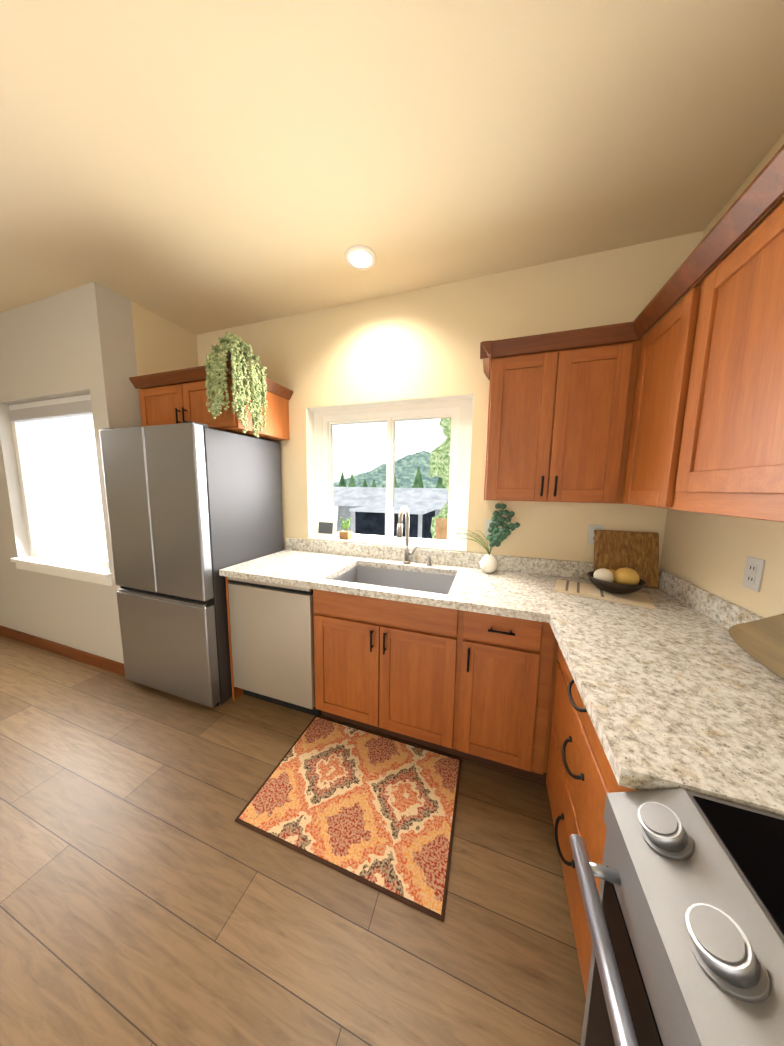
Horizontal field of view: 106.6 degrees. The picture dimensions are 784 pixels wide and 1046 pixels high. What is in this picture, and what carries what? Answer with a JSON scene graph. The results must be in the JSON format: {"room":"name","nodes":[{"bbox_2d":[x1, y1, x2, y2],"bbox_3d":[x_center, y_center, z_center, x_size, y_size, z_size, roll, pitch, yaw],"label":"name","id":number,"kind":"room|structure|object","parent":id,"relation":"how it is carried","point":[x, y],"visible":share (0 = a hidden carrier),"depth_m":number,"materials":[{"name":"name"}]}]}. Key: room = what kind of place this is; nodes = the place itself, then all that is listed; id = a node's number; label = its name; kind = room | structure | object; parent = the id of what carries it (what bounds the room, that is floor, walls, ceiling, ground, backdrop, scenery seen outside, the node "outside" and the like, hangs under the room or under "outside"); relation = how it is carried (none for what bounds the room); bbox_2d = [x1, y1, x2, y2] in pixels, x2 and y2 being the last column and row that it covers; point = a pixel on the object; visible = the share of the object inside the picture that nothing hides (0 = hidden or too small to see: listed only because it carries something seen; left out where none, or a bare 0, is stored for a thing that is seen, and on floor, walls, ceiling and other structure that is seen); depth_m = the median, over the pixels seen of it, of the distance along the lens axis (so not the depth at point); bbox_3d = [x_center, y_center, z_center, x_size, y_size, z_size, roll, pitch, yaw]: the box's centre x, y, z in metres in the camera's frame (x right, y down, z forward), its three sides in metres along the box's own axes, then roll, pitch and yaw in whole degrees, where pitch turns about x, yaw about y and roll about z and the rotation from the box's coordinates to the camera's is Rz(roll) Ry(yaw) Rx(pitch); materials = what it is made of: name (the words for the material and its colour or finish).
{"room":"kitchen","nodes":[
{"label":"kitchen","id":0,"kind":"room"},
{"bbox_2d":[0,282,141,663],"bbox_3d":[-3.593,-0.290,2.681,3.640,2.700,0.200,3,7,18],"label":"wall","id":1,"kind":"structure","parent":0,"point":[77,341],"depth_m":2.16,"materials":[{"name":"grey paint"}]},
{"bbox_2d":[8,394,112,585],"bbox_3d":[-2.619,-0.262,2.297,1.290,1.374,0.165,3,7,18],"label":"window","id":2,"kind":"structure","parent":1,"relation":"in","point":[20,415],"depth_m":2.37,"materials":[{"name":"white plastic"}]},
{"bbox_2d":[25,415,107,558],"bbox_3d":[-2.587,-0.320,2.383,1.228,1.278,0.001,3,7,18],"label":"exterior glow left","id":3,"kind":"object","parent":2,"relation":"attached to","point":[64,467],"visible":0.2,"depth_m":2.42,"materials":[{"name":"white"}]},
{"bbox_2d":[0,625,124,675],"bbox_3d":[-3.636,1.014,2.736,3.619,0.094,0.013,3,7,18],"label":"baseboard","id":4,"kind":"structure","parent":1,"relation":"attached to","point":[113,666],"depth_m":2.42,"materials":[{"name":"brown wood"}]},
{"bbox_2d":[131,301,197,389],"bbox_3d":[-1.854,-0.238,2.457,0.200,2.700,0.480,3,7,18],"label":"wall","id":5,"kind":"structure","parent":0,"point":[162,344],"depth_m":2.22,"materials":[{"name":"beige paint"}]},
{"bbox_2d":[0,635,585,1045],"bbox_3d":[-2.715,1.429,0.280,7.400,0.100,5.900,3,7,18],"label":"floor","id":6,"kind":"structure","parent":0,"point":[153,892],"depth_m":1.01,"materials":[{"name":"brown wood"}]},
{"bbox_2d":[99,421,283,706],"bbox_3d":[-1.395,0.258,2.199,0.830,1.789,0.722,3,7,18],"label":"fridge","id":7,"kind":"object","parent":6,"relation":"on","point":[194,508],"visible":0.92,"depth_m":1.85,"materials":[{"name":"silver metal"}]},
{"bbox_2d":[228,577,320,715],"bbox_3d":[-0.664,0.744,2.091,0.610,0.871,0.606,3,7,18],"label":"dishwasher","id":8,"kind":"object","parent":6,"relation":"on","point":[272,632],"visible":0.62,"depth_m":1.79,"materials":[{"name":"silver metal"}]},
{"bbox_2d":[235,715,461,921],"bbox_3d":[-0.153,1.271,1.406,0.899,0.008,0.619,3,7,18],"label":"rug","id":9,"kind":"object","parent":6,"relation":"on","point":[376,811],"visible":1,"depth_m":1.30,"materials":[{"name":"orange fabric"}]},
{"bbox_2d":[437,607,552,781],"bbox_3d":[0.590,0.811,1.679,0.498,0.874,0.607,3,7,18],"label":"base cabinet","id":10,"kind":"object","parent":6,"relation":"on","point":[480,688],"depth_m":1.40,"materials":[{"name":"brown wood"}]},
{"bbox_2d":[219,538,737,621],"bbox_3d":[0.208,0.289,1.725,2.489,0.136,0.649,3,7,18],"label":"countertop","id":11,"kind":"structure","parent":10,"relation":"on","point":[514,590],"depth_m":1.77,"materials":[{"name":"stone"}]},
{"bbox_2d":[333,566,454,594],"bbox_3d":[0.011,0.453,1.787,0.736,0.208,0.474,3,7,18],"label":"sink","id":12,"kind":"object","parent":11,"relation":"in","point":[423,582],"visible":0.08,"depth_m":2.00,"materials":[{"name":"silver metal"}]},
{"bbox_2d":[397,506,431,565],"bbox_3d":[0.149,0.093,1.902,0.204,0.402,0.223,3,7,18],"label":"faucet","id":13,"kind":"object","parent":11,"relation":"on","point":[407,553],"visible":1,"depth_m":1.98,"materials":[{"name":"silver metal"}]},
{"bbox_2d":[455,503,519,572],"bbox_3d":[0.584,0.093,1.822,0.381,0.433,0.110,3,7,18],"label":"vase","id":14,"kind":"object","parent":11,"relation":"on","point":[488,561],"visible":1,"depth_m":1.80,"materials":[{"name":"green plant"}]},
{"bbox_2d":[554,579,655,608],"bbox_3d":[1.065,0.353,1.496,0.400,0.012,0.220,5,8,32],"label":"dish towel","id":15,"kind":"object","parent":11,"relation":"on","point":[595,592],"visible":0.88,"depth_m":1.46,"materials":[{"name":"beige fabric"}]},
{"bbox_2d":[587,567,644,593],"bbox_3d":[1.134,0.284,1.486,0.236,0.127,0.236,3,7,18],"label":"decorative bowl","id":16,"kind":"object","parent":15,"relation":"on","point":[625,580],"visible":0.98,"depth_m":1.44,"materials":[{"name":"brown"}]},
{"bbox_2d":[594,530,658,587],"bbox_3d":[1.303,0.195,1.629,0.300,0.291,0.084,3,7,18],"label":"cutting board","id":17,"kind":"object","parent":11,"relation":"on","point":[638,552],"visible":0.67,"depth_m":1.62,"materials":[{"name":"brown wood"}]},
{"bbox_2d":[531,558,729,601],"bbox_3d":[1.066,0.340,1.412,0.659,0.136,0.420,3,7,18],"label":"countertop","id":18,"kind":"structure","parent":10,"relation":"on","point":[548,571],"depth_m":1.70,"materials":[{"name":"stone"}]},
{"bbox_2d":[541,633,637,995],"bbox_3d":[0.880,0.916,0.865,0.607,0.874,0.759,3,7,18],"label":"base cabinet","id":19,"kind":"object","parent":6,"relation":"on","point":[577,773],"depth_m":0.93,"materials":[{"name":"brown wood"}]},
{"bbox_2d":[543,586,783,816],"bbox_3d":[0.855,0.414,0.792,0.659,0.136,0.720,3,7,18],"label":"countertop","id":20,"kind":"structure","parent":19,"relation":"on","point":[678,687],"depth_m":0.76,"materials":[{"name":"stone"}]},
{"bbox_2d":[729,614,783,679],"bbox_3d":[1.097,0.309,0.659,0.109,0.298,0.701,3,7,18],"label":"cutting board","id":21,"kind":"object","parent":20,"relation":"on","point":[761,641],"visible":0.98,"depth_m":0.89,"materials":[{"name":"beige wood"}]},
{"bbox_2d":[569,788,783,1045],"bbox_3d":[0.567,0.973,0.166,0.713,0.922,0.756,3,7,18],"label":"range","id":22,"kind":"object","parent":6,"relation":"on","point":[684,909],"visible":1,"depth_m":0.41,"materials":[{"name":"silver metal"}]},
{"bbox_2d":[0,0,783,334],"bbox_3d":[-2.676,-1.349,-0.064,7.400,0.100,5.900,3,7,18],"label":"ceiling","id":23,"kind":"structure","parent":0,"point":[198,166],"depth_m":1.06,"materials":[{"name":"beige paint"}]},
{"bbox_2d":[344,245,375,270],"bbox_3d":[-0.175,-1.467,1.622,0.176,0.010,0.176,3,7,18],"label":"recessed light","id":24,"kind":"object","parent":23,"relation":"in","point":[360,257],"visible":1,"depth_m":1.61,"materials":[{"name":"white"}]},
{"bbox_2d":[196,231,703,708],"bbox_3d":[-0.059,-0.183,2.214,3.760,2.700,0.200,3,7,18],"label":"wall","id":25,"kind":"structure","parent":0,"point":[420,343],"depth_m":1.85,"materials":[{"name":"beige paint"}]},
{"bbox_2d":[129,361,292,440],"bbox_3d":[-1.282,-0.824,2.142,0.922,0.365,0.569,3,7,18],"label":"upper cabinet","id":26,"kind":"object","parent":25,"relation":"attached to","point":[174,397],"visible":0.73,"depth_m":1.96,"materials":[{"name":"brown wood"}]},
{"bbox_2d":[204,332,267,437],"bbox_3d":[-0.950,-0.857,1.802,0.258,0.629,0.293,3,7,18],"label":"trailing plant","id":27,"kind":"object","parent":26,"relation":"on","point":[234,348],"visible":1,"depth_m":1.73,"materials":[{"name":"green plant"}]},
{"bbox_2d":[306,394,473,551],"bbox_3d":[-0.053,-0.352,2.174,1.239,1.014,0.190,3,7,18],"label":"window frame","id":28,"kind":"structure","parent":25,"relation":"attached to","point":[314,442],"depth_m":2.10,"materials":[{"name":"white paint"}]},
{"bbox_2d":[315,505,337,537],"bbox_3d":[-0.531,-0.012,2.362,0.190,0.252,0.050,3,7,18],"label":"card","id":29,"kind":"object","parent":28,"relation":"on","point":[326,520],"visible":0.98,"depth_m":2.36,"materials":[{"name":"white paper"}]},
{"bbox_2d":[339,517,351,539],"bbox_3d":[-0.362,0.038,2.296,0.089,0.173,0.077,3,7,18],"label":"potted plant","id":30,"kind":"object","parent":28,"relation":"on","point":[345,534],"visible":1,"depth_m":2.27,"materials":[{"name":"green plant"}]},
{"bbox_2d":[323,407,459,545],"bbox_3d":[-0.040,-0.343,2.231,1.064,0.956,0.070,3,7,18],"label":"window","id":31,"kind":"structure","parent":25,"relation":"in","point":[392,417],"depth_m":2.18,"materials":[{"name":"white plastic"}]},
{"bbox_2d":[484,520,496,536],"bbox_3d":[0.639,0.038,1.891,0.072,0.116,0.008,3,7,18],"label":"electrical outlet","id":32,"kind":"object","parent":25,"relation":"attached to","point":[487,526],"visible":0.29,"depth_m":1.90,"materials":[{"name":"grey plastic"}]},
{"bbox_2d":[483,325,623,502],"bbox_3d":[0.843,-0.490,1.549,0.641,0.744,0.400,3,7,18],"label":"upper cabinet","id":33,"kind":"object","parent":25,"relation":"attached to","point":[552,403],"depth_m":1.43,"materials":[{"name":"brown wood"}]},
{"bbox_2d":[587,524,602,543],"bbox_3d":[1.188,0.068,1.708,0.072,0.116,0.008,3,7,18],"label":"electrical outlet","id":34,"kind":"object","parent":25,"relation":"attached to","point":[591,533],"visible":0.67,"depth_m":1.71,"materials":[{"name":"grey plastic"}]},
{"bbox_2d":[660,134,783,617],"bbox_3d":[0.714,0.229,-1.030,0.200,2.700,5.500,3,7,18],"label":"wall","id":35,"kind":"structure","parent":0,"point":[708,552],"depth_m":1.18,"materials":[{"name":"beige paint"}]},
{"bbox_2d":[604,265,695,507],"bbox_3d":[1.146,-0.432,1.119,0.402,0.744,0.412,3,7,18],"label":"upper cabinet","id":36,"kind":"object","parent":35,"relation":"attached to","point":[668,397],"depth_m":1.17,"materials":[{"name":"brown wood"}]},
{"bbox_2d":[664,173,783,521],"bbox_3d":[1.007,-0.369,0.592,0.327,0.744,0.683,3,7,18],"label":"upper cabinet","id":37,"kind":"object","parent":35,"relation":"attached to","point":[728,451],"depth_m":0.76,"materials":[{"name":"brown wood"}]},
{"bbox_2d":[742,556,764,591],"bbox_3d":[1.302,0.183,1.055,0.008,0.116,0.072,3,7,18],"label":"electrical outlet","id":38,"kind":"object","parent":35,"relation":"attached to","point":[753,573],"visible":1,"depth_m":1.05,"materials":[{"name":"grey plastic"}]},
{"label":"outside","id":39,"kind":"structure","parent":0,"visible":0},
{"bbox_2d":[333,419,446,487],"bbox_3d":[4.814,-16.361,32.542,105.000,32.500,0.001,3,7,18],"label":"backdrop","id":40,"kind":"structure","parent":39,"point":[359,451],"depth_m":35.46,"materials":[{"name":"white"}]},
{"label":"ground","id":41,"kind":"structure","parent":39,"visible":0},
{"bbox_2d":[333,487,448,538],"bbox_3d":[-1.292,-0.107,16.940,9.600,3.900,8.700,3,7,18],"label":"house","id":42,"kind":"structure","parent":41,"relation":"on","point":[363,509],"depth_m":15.40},
{"bbox_2d":[338,467,444,487],"bbox_3d":[3.089,-2.315,26.989,34.035,5.979,9.574,3,7,18],"label":"tree","id":43,"kind":"object","parent":41,"relation":"on","point":[418,482],"visible":0.1,"depth_m":25.41,"materials":[{"name":"green plant"}]},
{"bbox_2d":[430,418,450,538],"bbox_3d":[3.464,-0.855,9.000,4.552,7.466,3.744,3,7,18],"label":"tree","id":44,"kind":"object","parent":41,"relation":"on","point":[440,461],"visible":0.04,"depth_m":8.46,"materials":[{"name":"green plant"}]},
{"bbox_2d":[436,518,447,539],"bbox_3d":[3.377,1.637,5.970,5.065,3.260,0.060,3,7,18],"label":"fence","id":45,"kind":"object","parent":41,"relation":"on","point":[441,531],"visible":0.02,"depth_m":6.53,"materials":[{"name":"wood"}]}
]}

